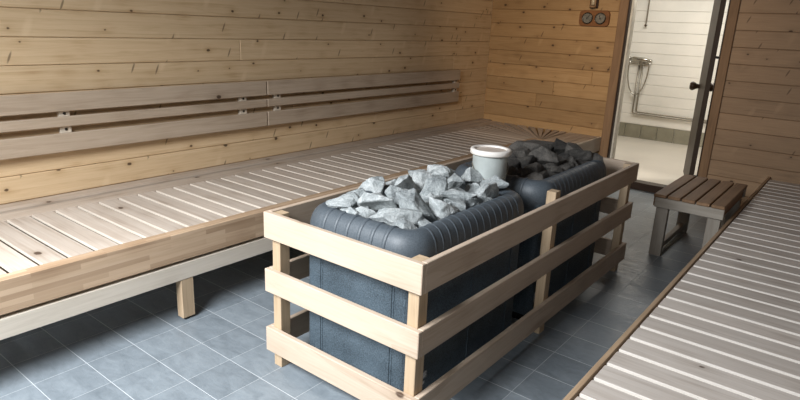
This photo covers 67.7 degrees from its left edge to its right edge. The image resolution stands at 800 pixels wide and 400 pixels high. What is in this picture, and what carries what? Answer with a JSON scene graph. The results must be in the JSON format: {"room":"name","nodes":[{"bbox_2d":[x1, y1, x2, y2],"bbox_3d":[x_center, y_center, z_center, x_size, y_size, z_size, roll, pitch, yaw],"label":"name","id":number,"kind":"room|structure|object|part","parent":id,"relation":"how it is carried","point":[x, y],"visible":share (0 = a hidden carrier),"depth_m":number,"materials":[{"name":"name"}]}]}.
{"room":"spa","nodes":[
{"label":"spa","id":0,"kind":"room"},
{"bbox_2d":[0,0,492,272],"bbox_3d":[-1.699,-0.878,3.523,0.100,2.550,8.780,15,20,36],"label":"wall","id":1,"kind":"structure","parent":0,"point":[47,46],"depth_m":4.05,"materials":[{"name":"brown wood"}]},
{"bbox_2d":[0,81,266,159],"bbox_3d":[-1.772,-0.466,3.442,0.051,0.329,2.503,15,20,36],"label":"backrest","id":2,"kind":"object","parent":1,"relation":"attached to","point":[62,103],"visible":1,"depth_m":3.54,"materials":[{"name":"wood"}]},
{"bbox_2d":[266,70,459,125],"bbox_3d":[-0.188,-0.966,5.376,0.051,0.329,2.578,15,20,36],"label":"backrest","id":3,"kind":"object","parent":1,"relation":"attached to","point":[275,88],"visible":1,"depth_m":5.08,"materials":[{"name":"wood"}]},
{"bbox_2d":[0,189,724,399],"bbox_3d":[0.353,0.983,2.206,5.730,0.100,8.800,15,20,36],"label":"floor","id":4,"kind":"structure","parent":0,"point":[138,347],"depth_m":2.86,"materials":[{"name":"tile"}]},
{"bbox_2d":[0,118,600,339],"bbox_3d":[-0.561,0.081,4.091,1.409,0.487,6.678,15,20,36],"label":"bench","id":5,"kind":"object","parent":4,"relation":"on","point":[183,226],"visible":0.73,"depth_m":3.16,"materials":[{"name":"brown wood"}]},
{"bbox_3d":[-1.098,0.493,3.056,0.050,0.212,0.070,15,20,36],"label":"leg","id":6,"kind":"part","parent":5,"relation":"part of","materials":[{"name":"brown wood"}]},
{"bbox_2d":[309,164,523,391],"bbox_3d":[0.051,0.304,2.760,0.707,0.862,0.946,15,20,36],"label":"heater","id":7,"kind":"object","parent":4,"relation":"on","point":[378,360],"depth_m":2.43,"materials":[{"name":"metal"}]},
{"bbox_3d":[-0.188,0.053,2.409,0.102,0.063,0.081,-11,21,-38],"label":"heater stone","id":8,"kind":"part","parent":7,"relation":"part of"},
{"bbox_3d":[-0.192,-0.001,2.600,0.114,0.093,0.091,-7,19,-29],"label":"heater stone","id":9,"kind":"part","parent":7,"relation":"part of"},
{"bbox_3d":[-0.148,0.064,2.419,0.094,0.082,0.100,-2,17,-16],"label":"heater stone","id":10,"kind":"part","parent":7,"relation":"part of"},
{"bbox_3d":[-0.120,-0.047,2.746,0.113,0.127,0.106,11,18,26],"label":"heater stone","id":11,"kind":"part","parent":7,"relation":"part of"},
{"bbox_3d":[-0.026,-0.068,2.846,0.076,0.085,0.081,-9,20,-34],"label":"heater stone","id":12,"kind":"part","parent":7,"relation":"part of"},
{"bbox_3d":[0.013,0.106,2.294,0.097,0.076,0.136,17,22,41],"label":"heater stone","id":13,"kind":"part","parent":7,"relation":"part of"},
{"bbox_3d":[0.097,-0.136,3.147,0.115,0.057,0.096,8,17,17],"label":"heater stone","id":14,"kind":"part","parent":7,"relation":"part of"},
{"bbox_3d":[0.089,0.390,2.754,0.558,0.615,0.902,15,20,36],"label":"casing","id":15,"kind":"part","parent":7,"relation":"part of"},
{"bbox_3d":[0.066,0.031,2.437,0.155,0.154,0.130,13,19,32],"label":"heater stone","id":16,"kind":"part","parent":7,"relation":"part of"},
{"bbox_3d":[0.052,-0.049,2.813,0.095,0.093,0.077,11,19,28],"label":"heater stone","id":17,"kind":"part","parent":7,"relation":"part of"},
{"bbox_3d":[0.094,0.099,2.384,0.086,0.089,0.111,-5,18,-24],"label":"heater stone","id":18,"kind":"part","parent":7,"relation":"part of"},
{"bbox_3d":[0.207,-0.134,3.016,0.133,0.104,0.099,8,17,17],"label":"heater stone","id":19,"kind":"part","parent":7,"relation":"part of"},
{"bbox_3d":[0.173,0.043,2.465,0.130,0.122,0.128,8,17,18],"label":"heater stone","id":20,"kind":"part","parent":7,"relation":"part of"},
{"bbox_3d":[0.256,-0.023,2.614,0.163,0.050,0.076,3,16,0],"label":"heater stone","id":21,"kind":"part","parent":7,"relation":"part of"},
{"bbox_3d":[0.285,0.012,2.628,0.110,0.083,0.099,-3,17,-18],"label":"heater stone","id":22,"kind":"part","parent":7,"relation":"part of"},
{"bbox_3d":[0.364,-0.116,2.906,0.129,0.101,0.096,-8,19,-32],"label":"heater stone","id":23,"kind":"part","parent":7,"relation":"part of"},
{"bbox_3d":[0.315,0.007,2.639,0.104,0.085,0.084,-8,19,-31],"label":"heater stone","id":24,"kind":"part","parent":7,"relation":"part of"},
{"bbox_3d":[0.380,0.020,2.703,0.104,0.090,0.118,7,17,16],"label":"heater stone","id":25,"kind":"part","parent":7,"relation":"part of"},
{"bbox_3d":[0.388,-0.033,2.720,0.120,0.118,0.094,-11,21,-38],"label":"heater stone","id":26,"kind":"part","parent":7,"relation":"part of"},
{"bbox_2d":[470,144,511,180],"bbox_3d":[0.442,-0.162,2.951,0.200,0.191,0.200,15,20,36],"label":"bucket","id":27,"kind":"object","parent":7,"relation":"on","point":[490,161],"visible":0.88,"depth_m":2.88,"materials":[{"name":"white plastic"}]},
{"bbox_3d":[0.446,-0.238,2.928,0.156,0.015,0.156,15,20,36],"label":"lid panel","id":28,"kind":"part","parent":27,"relation":"part of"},
{"bbox_3d":[0.446,-0.075,2.830,0.138,0.087,0.094,5,17,8],"label":"heater stone","id":29,"kind":"part","parent":7,"relation":"part of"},
{"label":"heater stone","id":30,"kind":"object","parent":7,"relation":"on","visible":0},
{"bbox_2d":[326,192,359,208],"bbox_3d":[-0.226,0.021,2.489,0.130,0.114,0.146,10,18,24],"label":"rock","id":31,"kind":"object","parent":30,"relation":"on","point":[350,199],"visible":0.64,"depth_m":2.44,"materials":[{"name":"grey stone"}]},
{"label":"heater stone","id":32,"kind":"object","parent":7,"relation":"on","visible":0},
{"bbox_2d":[442,198,465,211],"bbox_3d":[0.232,0.020,2.571,0.089,0.074,0.118,1,17,-7],"label":"rock","id":33,"kind":"object","parent":32,"relation":"on","point":[459,203],"visible":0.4,"depth_m":2.52,"materials":[{"name":"grey stone"}]},
{"bbox_3d":[0.017,0.030,2.580,0.097,0.088,0.110,8,27,-25],"label":"heater stone","id":34,"kind":"object","parent":7,"relation":"on","visible":0},
{"bbox_2d":[385,185,407,204],"bbox_3d":[0.010,-0.028,2.567,0.162,0.090,0.110,-1,17,-11],"label":"rock","id":35,"kind":"object","parent":34,"relation":"on","point":[390,192],"visible":0.47,"depth_m":2.52,"materials":[{"name":"grey stone"}]},
{"label":"heater stone","id":36,"kind":"object","parent":7,"relation":"on","visible":0},
{"bbox_2d":[464,183,479,192],"bbox_3d":[0.360,-0.043,2.882,0.113,0.107,0.088,13,19,31],"label":"rock","id":37,"kind":"object","parent":36,"relation":"on","point":[471,188],"visible":0.37,"depth_m":2.84,"materials":[{"name":"grey stone"}]},
{"bbox_3d":[0.058,0.026,2.671,0.102,0.075,0.120,3,-7,26],"label":"heater stone","id":38,"kind":"object","parent":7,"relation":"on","visible":0},
{"bbox_2d":[420,176,447,195],"bbox_3d":[0.148,-0.050,2.635,0.126,0.116,0.085,2,16,-3],"label":"rock","id":39,"kind":"object","parent":38,"relation":"on","point":[436,185],"visible":0.7,"depth_m":2.61,"materials":[{"name":"grey stone"}]},
{"bbox_3d":[-0.048,0.109,2.360,0.089,0.059,0.129,31,52,29],"label":"heater stone","id":40,"kind":"object","parent":7,"relation":"on","visible":0},
{"bbox_2d":[369,208,422,225],"bbox_3d":[-0.013,0.074,2.329,0.145,0.084,0.173,14,20,34],"label":"rock","id":41,"kind":"object","parent":40,"relation":"on","point":[389,216],"visible":0.67,"depth_m":2.31,"materials":[{"name":"grey stone"}]},
{"bbox_3d":[-0.073,0.060,2.519,0.134,0.084,0.150,-29,50,-20],"label":"heater stone","id":42,"kind":"object","parent":7,"relation":"on","visible":0},
{"bbox_2d":[357,192,396,210],"bbox_3d":[-0.095,0.004,2.453,0.163,0.095,0.138,-5,18,-24],"label":"rock","id":43,"kind":"object","parent":42,"relation":"on","point":[375,201],"visible":0.9,"depth_m":2.41,"materials":[{"name":"grey stone"}]},
{"bbox_3d":[-0.023,-0.021,2.735,0.081,0.075,0.125,-11,-12,20],"label":"heater stone","id":44,"kind":"object","parent":7,"relation":"on","visible":0},
{"bbox_2d":[394,174,413,189],"bbox_3d":[0.012,-0.063,2.713,0.063,0.107,0.108,13,20,33],"label":"rock","id":45,"kind":"object","parent":44,"relation":"on","point":[405,181],"visible":0.8,"depth_m":2.69,"materials":[{"name":"grey stone"}]},
{"bbox_3d":[0.123,-0.070,2.896,0.093,0.070,0.105,7,-3,-39],"label":"heater stone","id":46,"kind":"object","parent":7,"relation":"on","visible":0},
{"bbox_2d":[412,169,432,188],"bbox_3d":[0.101,-0.093,2.861,0.112,0.101,0.072,17,22,40],"label":"rock","id":47,"kind":"object","parent":46,"relation":"on","point":[419,177],"visible":0.55,"depth_m":2.83,"materials":[{"name":"grey stone"}]},
{"bbox_3d":[0.203,-0.036,2.833,0.133,0.077,0.129,-20,17,13],"label":"heater stone","id":48,"kind":"object","parent":7,"relation":"on","visible":0},
{"bbox_2d":[447,173,465,189],"bbox_3d":[0.251,-0.079,2.808,0.112,0.102,0.113,7,17,16],"label":"rock","id":49,"kind":"object","parent":48,"relation":"on","point":[454,181],"visible":0.73,"depth_m":2.77,"materials":[{"name":"grey stone"}]},
{"bbox_3d":[0.162,0.012,2.607,0.114,0.080,0.132,3,19,-16],"label":"heater stone","id":50,"kind":"object","parent":7,"relation":"on","visible":0},
{"bbox_2d":[421,195,442,200],"bbox_3d":[0.129,0.006,2.595,0.117,0.082,0.130,9,18,21],"label":"rock","id":51,"kind":"object","parent":50,"relation":"on","point":[425,198],"visible":0.3,"depth_m":2.54,"materials":[{"name":"grey stone"}]},
{"bbox_2d":[264,147,638,399],"bbox_3d":[0.453,0.239,3.226,0.830,0.758,2.305,15,20,36],"label":"guard","id":52,"kind":"object","parent":4,"relation":"on","point":[288,226],"visible":0.75,"depth_m":2.47,"materials":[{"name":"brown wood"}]},
{"bbox_3d":[-0.517,0.397,2.612,0.048,0.720,0.055,15,20,36],"label":"post","id":53,"kind":"part","parent":52,"relation":"part of","materials":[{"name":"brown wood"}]},
{"bbox_3d":[0.140,0.121,3.453,0.024,0.106,2.256,15,20,36],"label":"rail","id":54,"kind":"part","parent":52,"relation":"part of","materials":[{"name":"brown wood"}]},
{"bbox_3d":[0.128,0.392,3.533,0.024,0.115,2.256,15,20,36],"label":"rail","id":55,"kind":"part","parent":52,"relation":"part of","materials":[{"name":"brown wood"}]},
{"bbox_3d":[-0.266,0.699,2.431,0.830,0.115,0.024,15,20,36],"label":"rail","id":56,"kind":"part","parent":52,"relation":"part of","materials":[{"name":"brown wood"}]},
{"bbox_3d":[-0.254,0.428,2.351,0.830,0.106,0.024,15,20,36],"label":"rail","id":57,"kind":"part","parent":52,"relation":"part of","materials":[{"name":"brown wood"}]},
{"bbox_3d":[-0.243,0.186,2.280,0.830,0.115,0.024,15,20,36],"label":"rail","id":58,"kind":"part","parent":52,"relation":"part of","materials":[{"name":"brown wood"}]},
{"bbox_3d":[0.150,-0.121,3.382,0.024,0.115,2.256,15,20,36],"label":"rail","id":59,"kind":"part","parent":52,"relation":"part of","materials":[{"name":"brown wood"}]},
{"bbox_3d":[0.056,0.548,2.182,0.048,0.722,0.055,15,20,36],"label":"post","id":60,"kind":"part","parent":52,"relation":"part of","materials":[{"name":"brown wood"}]},
{"bbox_3d":[0.766,0.557,3.069,0.024,0.115,2.280,15,20,36],"label":"rail","id":61,"kind":"part","parent":52,"relation":"part of","materials":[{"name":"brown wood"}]},
{"bbox_3d":[0.778,0.286,2.989,0.024,0.106,2.280,15,20,36],"label":"rail","id":62,"kind":"part","parent":52,"relation":"part of","materials":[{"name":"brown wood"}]},
{"bbox_3d":[0.789,0.044,2.918,0.024,0.115,2.280,15,20,36],"label":"rail","id":63,"kind":"part","parent":52,"relation":"part of","materials":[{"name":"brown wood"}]},
{"bbox_3d":[0.730,0.318,3.000,0.048,0.758,0.055,15,20,36],"label":"post","id":64,"kind":"part","parent":52,"relation":"part of","materials":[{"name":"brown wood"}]},
{"bbox_3d":[1.142,0.249,4.168,0.806,0.115,0.024,15,20,36],"label":"rail","id":65,"kind":"part","parent":52,"relation":"part of","materials":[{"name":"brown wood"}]},
{"bbox_3d":[1.154,-0.021,4.089,0.806,0.106,0.024,15,20,36],"label":"rail","id":66,"kind":"part","parent":52,"relation":"part of","materials":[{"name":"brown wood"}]},
{"bbox_3d":[1.165,-0.264,4.017,0.806,0.115,0.024,15,20,36],"label":"rail","id":67,"kind":"part","parent":52,"relation":"part of","materials":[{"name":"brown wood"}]},
{"bbox_3d":[1.422,0.117,3.851,0.048,0.722,0.055,15,20,36],"label":"post","id":68,"kind":"part","parent":52,"relation":"part of","materials":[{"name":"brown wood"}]},
{"bbox_2d":[455,146,606,318],"bbox_3d":[0.761,0.095,3.545,0.604,0.881,0.946,15,20,36],"label":"heater","id":69,"kind":"object","parent":4,"relation":"on","point":[533,193],"depth_m":3.27,"materials":[{"name":"metal"}]},
{"bbox_3d":[0.600,-0.136,3.186,0.109,0.091,0.102,1,16,-5],"label":"heater stone","id":70,"kind":"part","parent":69,"relation":"part of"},
{"bbox_3d":[0.604,-0.192,3.333,0.111,0.079,0.109,-3,17,-19],"label":"heater stone","id":71,"kind":"part","parent":69,"relation":"part of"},
{"bbox_3d":[0.693,-0.207,3.327,0.102,0.096,0.093,13,19,31],"label":"heater stone","id":72,"kind":"part","parent":69,"relation":"part of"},
{"bbox_3d":[0.702,-0.103,3.129,0.148,0.097,0.083,15,20,36],"label":"heater stone","id":73,"kind":"part","parent":69,"relation":"part of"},
{"bbox_3d":[0.741,-0.163,3.254,0.083,0.097,0.149,15,21,37],"label":"heater stone","id":74,"kind":"part","parent":69,"relation":"part of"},
{"bbox_3d":[0.756,-0.123,3.208,0.093,0.069,0.079,-13,23,-43],"label":"heater stone","id":75,"kind":"part","parent":69,"relation":"part of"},
{"bbox_3d":[0.835,-0.226,3.365,0.212,0.160,0.127,1,16,-4],"label":"heater stone","id":76,"kind":"part","parent":69,"relation":"part of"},
{"bbox_3d":[0.833,-0.144,3.302,0.134,0.086,0.070,9,18,21],"label":"heater stone","id":77,"kind":"part","parent":69,"relation":"part of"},
{"bbox_3d":[0.840,-0.169,3.295,0.079,0.069,0.100,-9,20,-34],"label":"heater stone","id":78,"kind":"part","parent":69,"relation":"part of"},
{"bbox_3d":[0.758,0.179,3.571,0.558,0.615,0.902,15,20,36],"label":"casing","id":79,"kind":"part","parent":69,"relation":"part of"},
{"bbox_3d":[1.004,-0.247,3.664,0.088,0.092,0.107,-9,20,-33],"label":"heater stone","id":80,"kind":"part","parent":69,"relation":"part of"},
{"bbox_3d":[0.912,-0.167,3.372,0.117,0.085,0.101,6,17,13],"label":"heater stone","id":81,"kind":"part","parent":69,"relation":"part of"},
{"bbox_3d":[0.957,-0.206,3.447,0.135,0.074,0.106,5,17,8],"label":"heater stone","id":82,"kind":"part","parent":69,"relation":"part of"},
{"bbox_3d":[0.966,-0.200,3.460,0.104,0.120,0.121,-4,17,-20],"label":"heater stone","id":83,"kind":"part","parent":69,"relation":"part of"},
{"bbox_3d":[1.039,-0.202,3.543,0.098,0.102,0.118,-3,17,-19],"label":"heater stone","id":84,"kind":"part","parent":69,"relation":"part of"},
{"bbox_3d":[1.173,-0.250,3.614,0.106,0.094,0.103,1,16,-4],"label":"heater stone","id":85,"kind":"part","parent":69,"relation":"part of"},
{"bbox_3d":[1.110,-0.245,3.627,0.125,0.081,0.130,23,4,23],"label":"heater stone","id":86,"kind":"object","parent":69,"relation":"on","visible":0},
{"bbox_2d":[567,150,593,161],"bbox_3d":[1.100,-0.258,3.586,0.154,0.096,0.160,13,19,32],"label":"rock","id":87,"kind":"object","parent":86,"relation":"on","point":[584,155],"visible":0.69,"depth_m":3.55,"materials":[{"name":"grey stone"}]},
{"bbox_3d":[0.941,-0.274,3.731,0.105,0.077,0.120,-9,42,1],"label":"heater stone","id":88,"kind":"object","parent":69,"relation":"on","visible":0},
{"bbox_2d":[554,138,582,154],"bbox_3d":[1.043,-0.318,3.671,0.226,0.108,0.205,-2,17,-14],"label":"rock","id":89,"kind":"object","parent":88,"relation":"on","point":[559,146],"depth_m":3.65,"materials":[{"name":"grey stone"}]},
{"bbox_3d":[1.074,-0.306,3.665,0.107,0.092,0.135,11,18,26],"label":"heater stone","id":90,"kind":"part","parent":89,"relation":"part of","materials":[{"name":"grey stone"}]},
{"bbox_3d":[0.797,-0.267,3.719,0.129,0.071,0.125,19,10,10],"label":"heater stone","id":91,"kind":"object","parent":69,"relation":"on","visible":0},
{"bbox_2d":[509,140,554,150],"bbox_3d":[0.821,-0.318,3.690,0.289,0.097,0.114,7,17,16],"label":"rock","id":92,"kind":"object","parent":91,"relation":"on","point":[531,144],"visible":0.49,"depth_m":3.66,"materials":[{"name":"grey stone"}]},
{"bbox_3d":[0.730,-0.207,3.492,0.118,0.067,0.095,11,29,8],"label":"heater stone","id":93,"kind":"object","parent":69,"relation":"on","visible":0},
{"bbox_2d":[511,146,530,157],"bbox_3d":[0.714,-0.268,3.503,0.142,0.094,0.138,7,17,15],"label":"rock","id":94,"kind":"object","parent":93,"relation":"on","point":[520,151],"visible":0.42,"depth_m":3.46,"materials":[{"name":"grey stone"}]},
{"label":"heater stone","id":95,"kind":"object","parent":69,"relation":"on","visible":0},
{"bbox_2d":[518,168,533,175],"bbox_3d":[0.653,-0.155,3.220,0.137,0.045,0.095,1,16,-6],"label":"rock","id":96,"kind":"object","parent":95,"relation":"on","point":[523,171],"visible":0.45,"depth_m":3.18,"materials":[{"name":"black stone"}]},
{"bbox_2d":[563,176,799,399],"bbox_3d":[2.560,0.738,2.578,2.475,0.347,5.350,15,20,36],"label":"bench","id":97,"kind":"object","parent":4,"relation":"on","point":[727,326],"visible":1,"depth_m":2.49,"materials":[{"name":"brown wood"}]},
{"bbox_2d":[649,174,747,255],"bbox_3d":[2.177,0.136,4.378,0.451,0.452,0.825,15,20,36],"label":"stool","id":98,"kind":"object","parent":4,"relation":"on","point":[682,194],"visible":0.86,"depth_m":4.18,"materials":[{"name":"brown wood"}]},
{"bbox_3d":[1.832,0.183,4.208,0.080,0.429,0.045,15,20,36],"label":"leg","id":99,"kind":"part","parent":98,"relation":"part of","materials":[{"name":"brown wood"}]},
{"bbox_3d":[2.271,0.044,4.743,0.080,0.429,0.045,15,20,36],"label":"leg","id":100,"kind":"part","parent":98,"relation":"part of","materials":[{"name":"brown wood"}]},
{"bbox_3d":[2.090,0.251,4.014,0.080,0.429,0.045,15,20,36],"label":"leg","id":101,"kind":"part","parent":98,"relation":"part of","materials":[{"name":"wood"}]},
{"bbox_3d":[2.529,0.113,4.550,0.080,0.429,0.045,15,20,36],"label":"leg","id":102,"kind":"part","parent":98,"relation":"part of","materials":[{"name":"brown wood"}]},
{"bbox_2d":[483,0,799,206],"bbox_3d":[3.161,-1.155,5.193,5.431,2.550,0.100,15,20,36],"label":"wall","id":103,"kind":"structure","parent":0,"point":[546,69],"depth_m":5.93,"materials":[{"name":"brown wood"}]},
{"bbox_2d":[589,0,598,7],"bbox_3d":[1.914,-2.029,5.874,0.086,0.267,0.071,15,20,36],"label":"wall fixture","id":104,"kind":"object","parent":103,"relation":"attached to","point":[593,3],"visible":1,"depth_m":5.89,"materials":[{"name":"brown wood"}]},
{"bbox_2d":[579,10,610,26],"bbox_3d":[1.931,-1.808,5.941,0.310,0.154,0.035,15,20,36],"label":"thermometer hygrometer","id":105,"kind":"object","parent":103,"relation":"attached to","point":[597,18],"visible":1,"depth_m":5.93,"materials":[{"name":"brown wood"}]},
{"bbox_2d":[599,0,740,192],"bbox_3d":[2.751,-1.218,5.956,1.035,2.205,0.818,15,20,36],"label":"door","id":106,"kind":"structure","parent":103,"relation":"in","point":[627,9],"depth_m":5.76,"materials":[{"name":"brown wood"}]},
{"bbox_3d":[2.132,-1.239,5.933,0.085,2.205,0.021,15,20,36],"label":"casing","id":107,"kind":"part","parent":106,"relation":"part of","materials":[{"name":"brown wood"}]},
{"bbox_3d":[3.018,-1.168,6.118,0.093,0.090,0.090,9,18,20],"label":"knob","id":108,"kind":"part","parent":106,"relation":"part of","materials":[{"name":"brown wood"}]},
{"bbox_3d":[2.879,-1.041,5.372,0.075,2.205,0.021,15,20,36],"label":"casing","id":109,"kind":"part","parent":106,"relation":"part of","materials":[{"name":"brown wood"}]},
{"bbox_2d":[614,135,701,184],"bbox_3d":[3.266,-0.435,7.435,4.600,0.112,3.090,15,20,36],"label":"floor","id":110,"kind":"structure","parent":0,"point":[659,162],"depth_m":7.59,"materials":[{"name":"tile"}]},
{"bbox_2d":[620,0,728,142],"bbox_3d":[4.254,-2.070,8.174,4.600,2.712,0.100,15,20,36],"label":"wall","id":111,"kind":"structure","parent":0,"point":[675,35],"depth_m":8.49,"materials":[{"name":"white tile"}]},
{"bbox_2d":[627,56,651,94],"bbox_3d":[3.480,-1.816,8.752,0.355,0.552,0.083,15,20,36],"label":"shower mixer","id":112,"kind":"object","parent":111,"relation":"attached to","point":[641,60],"visible":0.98,"depth_m":8.68,"materials":[{"name":"silver metal"}]},
{"bbox_2d":[644,0,649,26],"bbox_3d":[3.541,-2.824,8.464,0.036,0.708,0.049,15,20,36],"label":"shower riser","id":113,"kind":"object","parent":111,"relation":"attached to","point":[645,25],"visible":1,"depth_m":8.50,"materials":[{"name":"metal"}]},
{"bbox_2d":[618,122,703,146],"bbox_3d":[4.226,-0.851,8.438,4.427,0.199,0.012,15,20,36],"label":"baseboard","id":114,"kind":"structure","parent":111,"relation":"attached to","point":[631,130],"depth_m":8.78,"materials":[{"name":"grey tile"}]},
{"bbox_2d":[632,65,705,122],"bbox_3d":[4.685,-1.292,7.917,3.102,0.736,0.023,15,20,36],"label":"pipe","id":115,"kind":"object","parent":111,"relation":"attached to","point":[639,65],"visible":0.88,"depth_m":8.75,"materials":[{"name":"metal"}]}
]}

